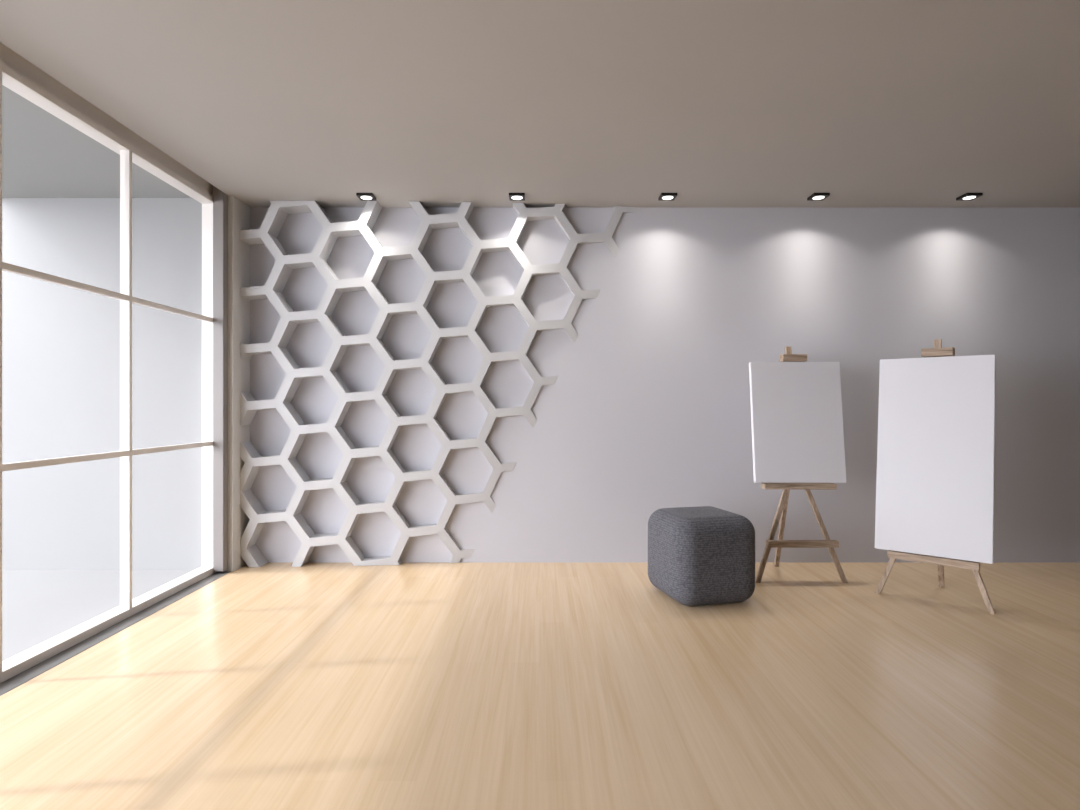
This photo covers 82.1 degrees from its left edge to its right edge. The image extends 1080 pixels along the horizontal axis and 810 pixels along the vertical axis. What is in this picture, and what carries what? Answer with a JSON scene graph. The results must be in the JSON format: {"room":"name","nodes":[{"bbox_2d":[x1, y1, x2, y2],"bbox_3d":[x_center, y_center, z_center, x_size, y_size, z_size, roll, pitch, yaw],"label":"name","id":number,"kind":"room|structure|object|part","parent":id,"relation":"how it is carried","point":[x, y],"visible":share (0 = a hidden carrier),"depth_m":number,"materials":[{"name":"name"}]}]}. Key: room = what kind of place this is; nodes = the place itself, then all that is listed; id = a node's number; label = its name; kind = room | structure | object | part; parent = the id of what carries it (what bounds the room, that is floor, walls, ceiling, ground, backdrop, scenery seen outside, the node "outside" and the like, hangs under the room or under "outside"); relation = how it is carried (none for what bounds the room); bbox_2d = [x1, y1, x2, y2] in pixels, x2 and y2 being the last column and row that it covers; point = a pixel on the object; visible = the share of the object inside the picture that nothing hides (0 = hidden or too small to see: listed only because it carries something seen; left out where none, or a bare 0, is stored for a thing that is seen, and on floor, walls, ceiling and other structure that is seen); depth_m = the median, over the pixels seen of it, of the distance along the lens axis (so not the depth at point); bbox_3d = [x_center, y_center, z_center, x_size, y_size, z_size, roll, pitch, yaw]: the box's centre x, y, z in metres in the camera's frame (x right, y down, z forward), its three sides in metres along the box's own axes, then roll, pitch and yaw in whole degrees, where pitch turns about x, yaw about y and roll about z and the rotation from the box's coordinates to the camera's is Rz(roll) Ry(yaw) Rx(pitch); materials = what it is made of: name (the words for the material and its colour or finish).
{"room":"art studio","nodes":[
{"label":"art studio","id":0,"kind":"room"},
{"bbox_2d":[0,562,1079,809],"bbox_3d":[2.767,1.402,0.620,10.466,0.150,9.240,0,0,0],"label":"floor","id":1,"kind":"structure","parent":0,"point":[272,685],"depth_m":2.89,"materials":[{"name":"brown wood"}]},
{"bbox_2d":[648,506,754,605],"bbox_3d":[1.116,1.033,4.336,0.607,0.588,0.607,0,0,-14],"label":"ottoman","id":2,"kind":"object","parent":1,"relation":"on","point":[701,555],"visible":1,"depth_m":4.07,"materials":[{"name":"grey fabric"}]},
{"bbox_2d":[755,347,847,582],"bbox_3d":[1.958,0.432,4.868,0.689,1.790,0.523,0,0,0],"label":"easel","id":3,"kind":"object","parent":1,"relation":"on","point":[781,512],"visible":0.8,"depth_m":4.66,"materials":[{"name":"brown wood"}]},
{"bbox_3d":[1.785,0.897,4.700,0.366,0.860,0.038,0,0,-18],"label":"leg","id":4,"kind":"part","parent":3,"relation":"part of","materials":[{"name":"brown wood"}]},
{"bbox_3d":[1.954,0.837,4.960,0.035,0.980,0.341,0,0,-1],"label":"leg","id":5,"kind":"part","parent":3,"relation":"part of","materials":[{"name":"brown wood"}]},
{"bbox_2d":[749,362,845,482],"bbox_3d":[1.967,0.125,4.747,0.686,0.923,0.155,0,0,0],"label":"canvas","id":6,"kind":"object","parent":3,"relation":"on","point":[797,416],"visible":1,"depth_m":4.72,"materials":[{"name":"white fabric"}]},
{"bbox_3d":[2.131,0.897,4.700,0.366,0.860,0.038,0,0,18],"label":"leg","id":7,"kind":"part","parent":3,"relation":"part of","materials":[{"name":"brown wood"}]},
{"bbox_2d":[875,339,994,613],"bbox_3d":[2.779,0.432,4.336,0.689,1.790,0.523,0,0,41],"label":"easel","id":8,"kind":"object","parent":1,"relation":"on","point":[937,351],"visible":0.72,"depth_m":4.21,"materials":[{"name":"brown wood"}]},
{"bbox_3d":[2.538,0.897,4.320,0.366,0.860,0.038,0,0,22],"label":"leg","id":9,"kind":"part","parent":8,"relation":"part of","materials":[{"name":"brown wood"}]},
{"bbox_2d":[875,355,995,563],"bbox_3d":[2.681,0.339,4.228,0.676,1.343,0.206,0,0,41],"label":"canvas","id":10,"kind":"object","parent":8,"relation":"on","point":[936,444],"visible":1,"depth_m":4.19,"materials":[{"name":"white fabric"}]},
{"bbox_3d":[2.835,0.837,4.409,0.035,0.980,0.341,0,0,39],"label":"leg","id":11,"kind":"part","parent":8,"relation":"part of","materials":[{"name":"brown wood"}]},
{"bbox_3d":[2.801,0.897,4.096,0.038,0.860,0.366,0,0,-31],"label":"leg","id":12,"kind":"part","parent":8,"relation":"part of","materials":[{"name":"brown wood"}]},
{"bbox_2d":[0,0,1079,206],"bbox_3d":[2.757,-1.748,0.620,10.485,0.150,9.240,0,0,0],"label":"ceiling","id":13,"kind":"structure","parent":0,"point":[432,103],"depth_m":3.36,"materials":[{"name":"paint"}]},
{"bbox_2d":[356,193,375,200],"bbox_3d":[-1.383,-1.661,4.940,0.125,0.024,0.125,0,0,0],"label":"recessed light","id":14,"kind":"object","parent":13,"relation":"in","point":[362,196],"visible":1,"depth_m":4.92,"materials":[{"name":"black metal"}]},
{"bbox_2d":[361,196,371,199],"bbox_3d":[-1.383,-1.657,4.940,0.088,0.016,0.088,0,0,0],"label":"diffuser","id":15,"kind":"object","parent":14,"relation":"attached to","point":[362,197],"depth_m":4.94,"materials":[{"name":"white plastic"}]},
{"bbox_2d":[509,193,524,200],"bbox_3d":[-0.183,-1.661,4.940,0.125,0.024,0.125,0,0,0],"label":"recessed light","id":16,"kind":"object","parent":13,"relation":"in","point":[512,196],"visible":1,"depth_m":4.91,"materials":[{"name":"black metal"}]},
{"bbox_2d":[512,196,521,199],"bbox_3d":[-0.183,-1.657,4.940,0.088,0.016,0.088,0,0,0],"label":"diffuser","id":17,"kind":"object","parent":16,"relation":"attached to","point":[513,197],"depth_m":4.93,"materials":[{"name":"white plastic"}]},
{"bbox_2d":[658,193,676,200],"bbox_3d":[1.018,-1.661,4.940,0.125,0.024,0.125,0,0,0],"label":"recessed light","id":18,"kind":"object","parent":13,"relation":"in","point":[663,196],"visible":1,"depth_m":4.92,"materials":[{"name":"black metal"}]},
{"bbox_2d":[662,196,672,199],"bbox_3d":[1.018,-1.657,4.940,0.088,0.016,0.088,0,0,0],"label":"diffuser","id":19,"kind":"object","parent":18,"relation":"attached to","point":[663,197],"depth_m":4.94,"materials":[{"name":"white plastic"}]},
{"bbox_2d":[807,193,829,200],"bbox_3d":[2.219,-1.661,4.940,0.125,0.024,0.125,0,0,0],"label":"recessed light","id":20,"kind":"object","parent":13,"relation":"in","point":[815,196],"visible":1,"depth_m":4.92,"materials":[{"name":"black metal"}]},
{"bbox_2d":[813,196,823,199],"bbox_3d":[2.219,-1.657,4.940,0.088,0.016,0.088,0,0,0],"label":"diffuser","id":21,"kind":"object","parent":20,"relation":"attached to","point":[814,197],"depth_m":4.94,"materials":[{"name":"white plastic"}]},
{"bbox_2d":[956,193,982,200],"bbox_3d":[3.420,-1.661,4.940,0.125,0.024,0.125,0,0,0],"label":"recessed light","id":22,"kind":"object","parent":13,"relation":"in","point":[967,196],"visible":1,"depth_m":4.92,"materials":[{"name":"black metal"}]},
{"bbox_2d":[963,196,975,199],"bbox_3d":[3.420,-1.657,4.940,0.088,0.016,0.088,0,0,0],"label":"diffuser","id":23,"kind":"object","parent":22,"relation":"attached to","point":[964,197],"depth_m":4.93,"materials":[{"name":"white plastic"}]},
{"bbox_2d":[250,207,1079,561],"bbox_3d":[2.850,-0.173,5.315,10.600,3.300,0.150,0,0,0],"label":"wall","id":24,"kind":"structure","parent":0,"point":[648,410],"depth_m":5.24,"materials":[{"name":"paint"}]},
{"bbox_2d":[225,196,249,571],"bbox_3d":[-2.565,-0.173,5.169,0.230,3.300,0.442,0,0,0],"label":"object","id":25,"kind":"structure","parent":24,"relation":"attached to","point":[238,212],"depth_m":5.02,"materials":[{"name":"paint"}]},
{"bbox_2d":[240,201,639,566],"bbox_3d":[-0.802,-0.173,5.148,3.293,2.997,0.183,0,0,0],"label":"panel","id":26,"kind":"object","parent":24,"relation":"attached to","point":[272,224],"visible":1,"depth_m":5.11,"materials":[{"name":"paint"}]},
{"bbox_3d":[-2.583,-0.173,-2.435,0.195,3.300,3.130,0,0,0],"label":"wall","id":27,"kind":"structure","parent":0,"visible":0},
{"bbox_2d":[0,42,230,695],"bbox_3d":[-2.575,-0.173,2.039,0.216,3.300,5.818,0,0,0],"label":"window","id":28,"kind":"structure","parent":27,"relation":"in","point":[17,73],"depth_m":3.89,"materials":[{"name":"paint"}]},
{"label":"outside","id":29,"kind":"structure","parent":0,"visible":0},
{"bbox_2d":[2,570,192,660],"bbox_3d":[-7.287,1.402,0.500,9.425,0.150,9.000,0,0,0],"label":"floor","id":30,"kind":"structure","parent":29,"point":[38,606],"depth_m":4.26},
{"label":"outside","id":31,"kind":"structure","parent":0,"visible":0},
{"bbox_2d":[2,198,201,569],"bbox_3d":[-7.340,-0.398,5.075,9.320,3.750,0.150,0,0,0],"label":"wall","id":32,"kind":"structure","parent":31,"point":[61,344],"depth_m":5.00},
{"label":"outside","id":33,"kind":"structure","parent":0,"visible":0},
{"bbox_2d":[2,85,190,197],"bbox_3d":[-3.533,-1.748,0.500,1.695,0.150,9.000,0,0,0],"label":"ceiling","id":34,"kind":"structure","parent":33,"point":[44,156],"depth_m":4.29,"materials":[{"name":"paint"}]}
]}

